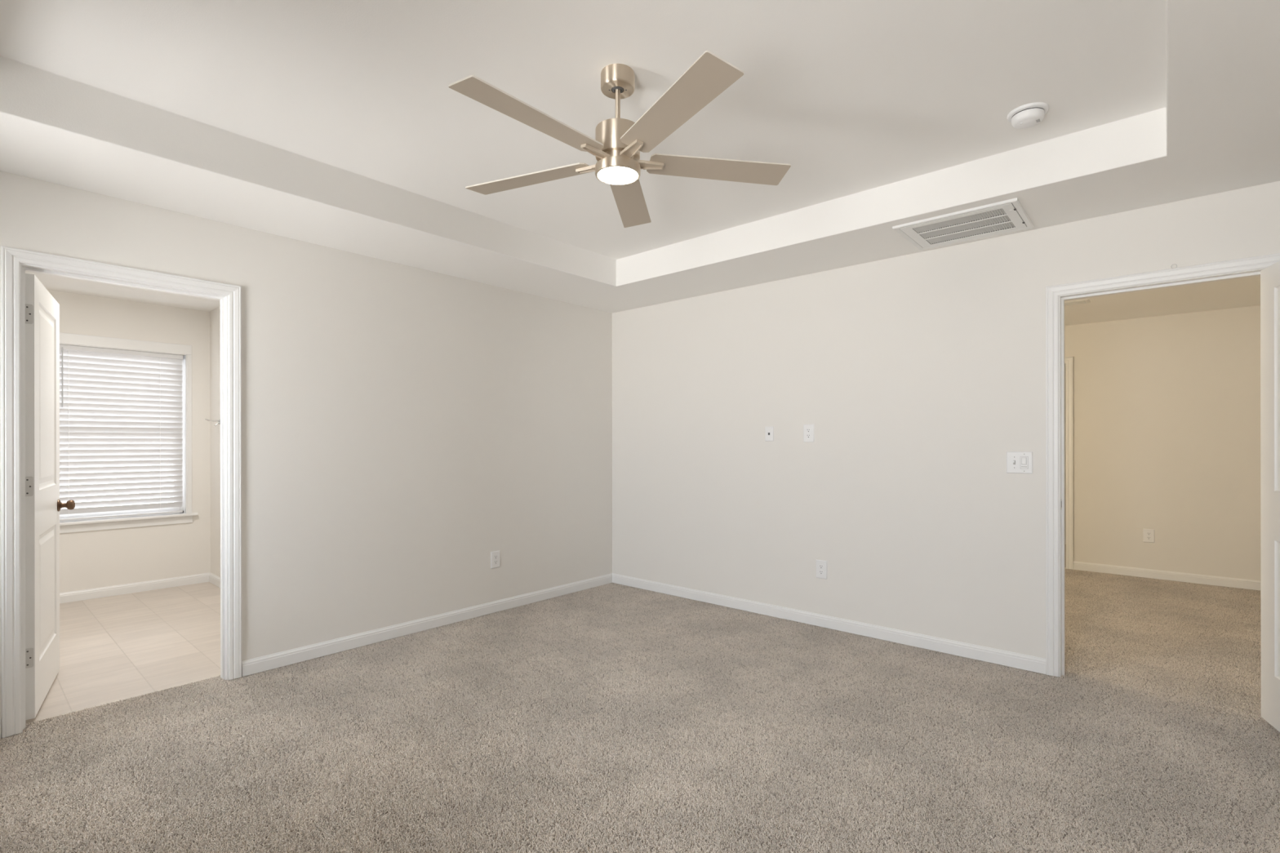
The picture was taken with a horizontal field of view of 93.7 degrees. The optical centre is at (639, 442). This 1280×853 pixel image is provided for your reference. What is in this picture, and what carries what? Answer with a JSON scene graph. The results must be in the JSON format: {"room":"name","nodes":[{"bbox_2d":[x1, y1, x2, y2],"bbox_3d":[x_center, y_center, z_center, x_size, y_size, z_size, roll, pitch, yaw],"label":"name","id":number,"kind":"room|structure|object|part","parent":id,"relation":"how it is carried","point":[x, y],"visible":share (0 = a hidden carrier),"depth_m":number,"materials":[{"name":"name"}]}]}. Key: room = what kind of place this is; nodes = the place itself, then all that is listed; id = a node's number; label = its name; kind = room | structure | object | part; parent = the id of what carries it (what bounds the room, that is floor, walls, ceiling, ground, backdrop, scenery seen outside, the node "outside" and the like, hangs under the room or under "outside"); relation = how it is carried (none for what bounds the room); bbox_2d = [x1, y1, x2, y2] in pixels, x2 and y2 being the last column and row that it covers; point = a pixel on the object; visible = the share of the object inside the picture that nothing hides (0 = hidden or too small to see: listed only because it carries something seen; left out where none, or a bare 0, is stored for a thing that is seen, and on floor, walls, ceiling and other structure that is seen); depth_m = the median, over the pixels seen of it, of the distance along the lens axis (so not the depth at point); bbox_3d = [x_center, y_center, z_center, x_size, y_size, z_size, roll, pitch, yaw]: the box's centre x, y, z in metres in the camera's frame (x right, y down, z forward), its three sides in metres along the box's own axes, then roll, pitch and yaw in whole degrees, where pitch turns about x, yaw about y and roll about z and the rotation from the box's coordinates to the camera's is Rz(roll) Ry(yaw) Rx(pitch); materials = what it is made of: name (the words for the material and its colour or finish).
{"room":"empty bedroom","nodes":[
{"label":"empty bedroom","id":0,"kind":"room"},
{"bbox_2d":[25,271,220,311],"bbox_3d":[-3.702,-1.255,3.744,2.720,0.100,2.340,0,0,41],"label":"ceiling","id":1,"kind":"structure","parent":0,"point":[54,282],"depth_m":4.82,"materials":[{"name":"white paint"}]},
{"bbox_2d":[47,289,210,593],"bbox_3d":[-4.744,0.034,4.724,0.140,2.675,2.440,0,0,41],"label":"wall","id":2,"kind":"structure","parent":0,"point":[92,559],"depth_m":5.20,"materials":[{"name":"white paint"}]},
{"bbox_2d":[59,332,198,533],"bbox_3d":[-4.414,-0.077,5.063,0.180,1.597,1.095,0,0,41],"label":"window","id":3,"kind":"structure","parent":2,"relation":"in","point":[68,339],"depth_m":5.21,"materials":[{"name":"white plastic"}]},
{"bbox_3d":[-4.454,0.261,5.098,0.022,0.710,0.875,0,0,41],"label":"sash","id":4,"kind":"part","parent":3,"relation":"part of","materials":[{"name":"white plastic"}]},
{"bbox_2d":[59,344,183,521],"bbox_3d":[-4.407,-0.079,5.051,0.068,1.410,0.911,0,0,41],"label":"window blind","id":5,"kind":"object","parent":3,"relation":"attached to","point":[123,407],"visible":0.81,"depth_m":5.07,"materials":[{"name":"white plastic"}]},
{"bbox_3d":[-4.411,0.618,5.055,0.048,0.017,0.903,0,0,41],"label":"rail","id":6,"kind":"part","parent":5,"relation":"part of","materials":[{"name":"white plastic"}]},
{"bbox_2d":[59,572,220,604],"bbox_3d":[-3.699,1.236,3.744,2.720,0.082,2.340,0,0,41],"label":"baseboard","id":7,"kind":"structure","parent":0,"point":[86,594],"depth_m":5.12,"materials":[{"name":"white paint"}]},
{"bbox_2d":[209,306,220,577],"bbox_3d":[-2.897,0.032,4.662,2.720,2.675,0.100,0,0,41],"label":"wall","id":8,"kind":"structure","parent":0,"point":[215,315],"depth_m":5.42,"materials":[{"name":"white paint"}]},
{"bbox_2d":[204,418,220,426],"bbox_3d":[-3.760,-0.176,5.279,0.048,0.071,0.108,0,0,41],"label":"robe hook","id":9,"kind":"object","parent":8,"relation":"attached to","point":[219,420],"visible":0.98,"depth_m":5.29,"materials":[{"name":"silver metal"}]},
{"bbox_2d":[0,170,612,737],"bbox_3d":[-1.856,-0.052,3.700,0.115,2.841,4.968,0,0,41],"label":"wall","id":10,"kind":"structure","parent":0,"point":[403,427],"depth_m":3.80,"materials":[{"name":"white paint"}]},
{"bbox_2d":[25,273,75,719],"bbox_3d":[-3.009,0.246,3.027,0.173,2.028,0.762,0,0,-38],"label":"door","id":11,"kind":"structure","parent":10,"relation":"in","point":[43,504],"depth_m":2.88,"materials":[{"name":"white paint"}]},
{"bbox_3d":[-3.163,0.345,3.310,0.069,0.066,0.066,0,0,-38],"label":"knob","id":12,"kind":"part","parent":11,"relation":"part of","materials":[{"name":"brown metal"}]},
{"bbox_2d":[0,245,241,737],"bbox_3d":[-2.503,0.216,2.960,0.151,2.126,0.890,0,0,41],"label":"trim","id":13,"kind":"structure","parent":10,"relation":"attached to","point":[15,262],"depth_m":2.73,"materials":[{"name":"white paint"}]},
{"bbox_2d":[490,550,499,568],"bbox_3d":[-1.080,0.875,4.492,0.008,0.125,0.080,0,0,41],"label":"wall outlet","id":14,"kind":"object","parent":10,"relation":"attached to","point":[495,556],"visible":1,"depth_m":4.49,"materials":[{"name":"white plastic"}]},
{"bbox_2d":[0,0,1279,313],"bbox_3d":[-0.127,-1.324,2.208,4.455,0.301,4.702,0,0,41],"label":"ceiling","id":15,"kind":"structure","parent":0,"point":[336,124],"depth_m":2.45,"materials":[{"name":"white paint"}]},
{"bbox_2d":[448,50,791,227],"bbox_3d":[-0.114,-1.182,2.208,1.293,0.385,1.240,0,0,41],"label":"ceiling fan","id":16,"kind":"object","parent":15,"relation":"hanging from","point":[618,143],"visible":1,"depth_m":2.16,"materials":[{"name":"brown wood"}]},
{"bbox_3d":[-0.343,-1.052,1.947,0.133,0.006,0.544,13,8,41],"label":"blade","id":17,"kind":"part","parent":16,"relation":"part of","materials":[{"name":"beige wood"}]},
{"bbox_3d":[-0.439,-1.052,2.396,0.544,0.006,0.133,0,9,24],"label":"blade","id":18,"kind":"part","parent":16,"relation":"part of","materials":[{"name":"beige wood"}]},
{"bbox_2d":[597,166,637,183],"bbox_3d":[-0.083,-0.995,2.237,0.149,0.010,0.149,0,0,41],"label":"diffuser","id":19,"kind":"object","parent":16,"relation":"attached to","point":[607,175],"depth_m":2.22,"materials":[{"name":"white glass"}]},
{"bbox_3d":[-0.041,-1.052,2.625,0.133,0.006,0.544,-10,-1,6],"label":"blade","id":20,"kind":"part","parent":16,"relation":"part of","materials":[{"name":"beige wood"}]},
{"bbox_3d":[0.106,-1.052,1.896,0.133,0.006,0.544,11,-5,-29],"label":"blade","id":21,"kind":"part","parent":16,"relation":"part of","materials":[{"name":"beige wood"}]},
{"bbox_3d":[0.300,-1.052,2.311,0.544,0.006,0.133,0,-9,-11],"label":"blade","id":22,"kind":"part","parent":16,"relation":"part of","materials":[{"name":"beige wood"}]},
{"bbox_2d":[892,197,1033,249],"bbox_3d":[1.752,-1.169,3.256,0.582,0.014,0.485,0,0,41],"label":"ceiling vent","id":23,"kind":"object","parent":15,"relation":"in","point":[1009,215],"visible":1,"depth_m":3.23,"materials":[{"name":"white metal"}]},
{"bbox_2d":[1007,102,1048,128],"bbox_3d":[1.615,-1.351,2.499,0.147,0.052,0.147,0,0,41],"label":"smoke detector","id":24,"kind":"object","parent":15,"relation":"attached to","point":[1028,115],"visible":1,"depth_m":2.46,"materials":[{"name":"white plastic"}]},
{"bbox_2d":[0,582,1279,852],"bbox_3d":[0.665,1.318,4.961,7.885,0.094,9.920,0,0,41],"label":"floor","id":25,"kind":"structure","parent":0,"point":[123,646],"depth_m":3.26,"materials":[{"name":"tile"}]},
{"bbox_2d":[22,675,225,732],"bbox_3d":[-2.498,1.274,2.956,0.127,0.011,0.774,0,0,41],"label":"carpet","id":26,"kind":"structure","parent":25,"relation":"on","point":[130,701],"depth_m":2.92,"materials":[{"name":"beige carpet"}]},
{"bbox_2d":[0,582,1279,852],"bbox_3d":[-0.124,1.271,2.208,4.478,0.011,4.725,0,0,41],"label":"carpet","id":27,"kind":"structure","parent":25,"relation":"on","point":[628,601],"depth_m":2.44,"materials":[{"name":"beige carpet"}]},
{"bbox_2d":[941,568,1264,720],"bbox_3d":[3.683,1.267,4.303,2.498,0.011,3.488,0,0,41],"label":"carpet","id":28,"kind":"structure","parent":25,"relation":"on","point":[1166,618],"depth_m":3.85,"materials":[{"name":"beige carpet"}]},
{"bbox_2d":[612,180,1279,676],"bbox_3d":[1.685,-0.057,3.824,5.050,2.841,0.115,0,0,41],"label":"wall","id":29,"kind":"structure","parent":0,"point":[916,375],"depth_m":3.89,"materials":[{"name":"white paint"}]},
{"bbox_2d":[241,573,1046,676],"bbox_3d":[0.029,1.225,3.269,3.286,0.082,2.904,0,0,41],"label":"baseboard","id":30,"kind":"structure","parent":29,"relation":"attached to","point":[1037,664],"depth_m":3.95,"materials":[{"name":"white paint"}]},
{"bbox_2d":[764,426,773,441],"bbox_3d":[0.945,-0.064,4.390,0.068,0.108,0.008,0,0,41],"label":"cable plate","id":31,"kind":"object","parent":29,"relation":"attached to","point":[769,430],"visible":1,"depth_m":4.39,"materials":[{"name":"white plastic"}]},
{"bbox_2d":[803,424,814,442],"bbox_3d":[1.177,-0.065,4.187,0.080,0.125,0.008,0,0,41],"label":"wall outlet","id":32,"kind":"object","parent":29,"relation":"attached to","point":[808,429],"visible":1,"depth_m":4.18,"materials":[{"name":"white plastic"}]},
{"bbox_2d":[816,560,826,579],"bbox_3d":[1.247,0.873,4.127,0.080,0.125,0.008,0,0,41],"label":"wall outlet","id":33,"kind":"object","parent":29,"relation":"attached to","point":[821,566],"visible":1,"depth_m":4.12,"materials":[{"name":"white plastic"}]},
{"bbox_2d":[1006,451,1032,473],"bbox_3d":[2.119,0.112,3.355,0.126,0.122,0.020,0,0,41],"label":"light switch","id":34,"kind":"object","parent":29,"relation":"attached to","point":[1017,462],"visible":1,"depth_m":3.36,"materials":[{"name":"white plastic"}]},
{"bbox_2d":[1045,253,1279,677],"bbox_3d":[2.603,0.211,3.022,0.915,2.124,0.151,0,0,41],"label":"trim","id":35,"kind":"structure","parent":29,"relation":"attached to","point":[1056,295],"depth_m":3.24,"materials":[{"name":"white paint"}]},
{"bbox_2d":[1260,261,1279,732],"bbox_3d":[2.671,0.233,2.373,0.173,2.028,0.788,0,0,26],"label":"door","id":36,"kind":"structure","parent":29,"relation":"in","point":[1270,275],"depth_m":2.65,"materials":[{"name":"white paint"}]},
{"bbox_2d":[1064,364,1065,468],"bbox_3d":[5.434,0.044,7.443,3.975,2.630,0.100,0,0,41],"label":"wall","id":37,"kind":"structure","parent":0,"point":[1064,365],"depth_m":7.49,"materials":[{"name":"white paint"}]},
{"bbox_2d":[1064,275,1260,325],"bbox_3d":[3.725,-1.218,5.493,3.975,0.100,5.085,0,0,41],"label":"ceiling","id":38,"kind":"structure","parent":0,"point":[1244,291],"depth_m":5.00,"materials":[{"name":"white paint"}]},
{"bbox_2d":[1064,298,1090,306],"bbox_3d":[3.557,-1.163,5.046,0.360,0.011,0.164,0,0,41],"label":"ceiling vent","id":39,"kind":"object","parent":38,"relation":"in","point":[1084,300],"visible":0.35,"depth_m":4.96,"materials":[{"name":"metal"}]},
{"bbox_2d":[1064,305,1261,591],"bbox_3d":[4.254,0.046,6.095,3.975,2.630,0.115,0,0,41],"label":"wall","id":40,"kind":"structure","parent":0,"point":[1166,408],"depth_m":5.49,"materials":[{"name":"white paint"}]},
{"bbox_2d":[1064,356,1073,569],"bbox_3d":[4.022,0.209,6.286,0.851,2.124,0.133,0,0,41],"label":"trim","id":41,"kind":"structure","parent":40,"relation":"attached to","point":[1068,362],"depth_m":5.98,"materials":[{"name":"white paint"}]},
{"bbox_2d":[1143,528,1154,542],"bbox_3d":[4.739,0.868,5.589,0.080,0.125,0.008,0,0,41],"label":"wall outlet","id":42,"kind":"object","parent":40,"relation":"attached to","point":[1148,534],"visible":1,"depth_m":5.59,"materials":[{"name":"white plastic"}]},
{"bbox_2d":[1073,561,1261,591],"bbox_3d":[3.930,1.220,4.120,1.862,0.082,3.285,0,0,41],"label":"baseboard","id":43,"kind":"structure","parent":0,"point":[1095,567],"depth_m":5.48,"materials":[{"name":"white paint"}]}
]}

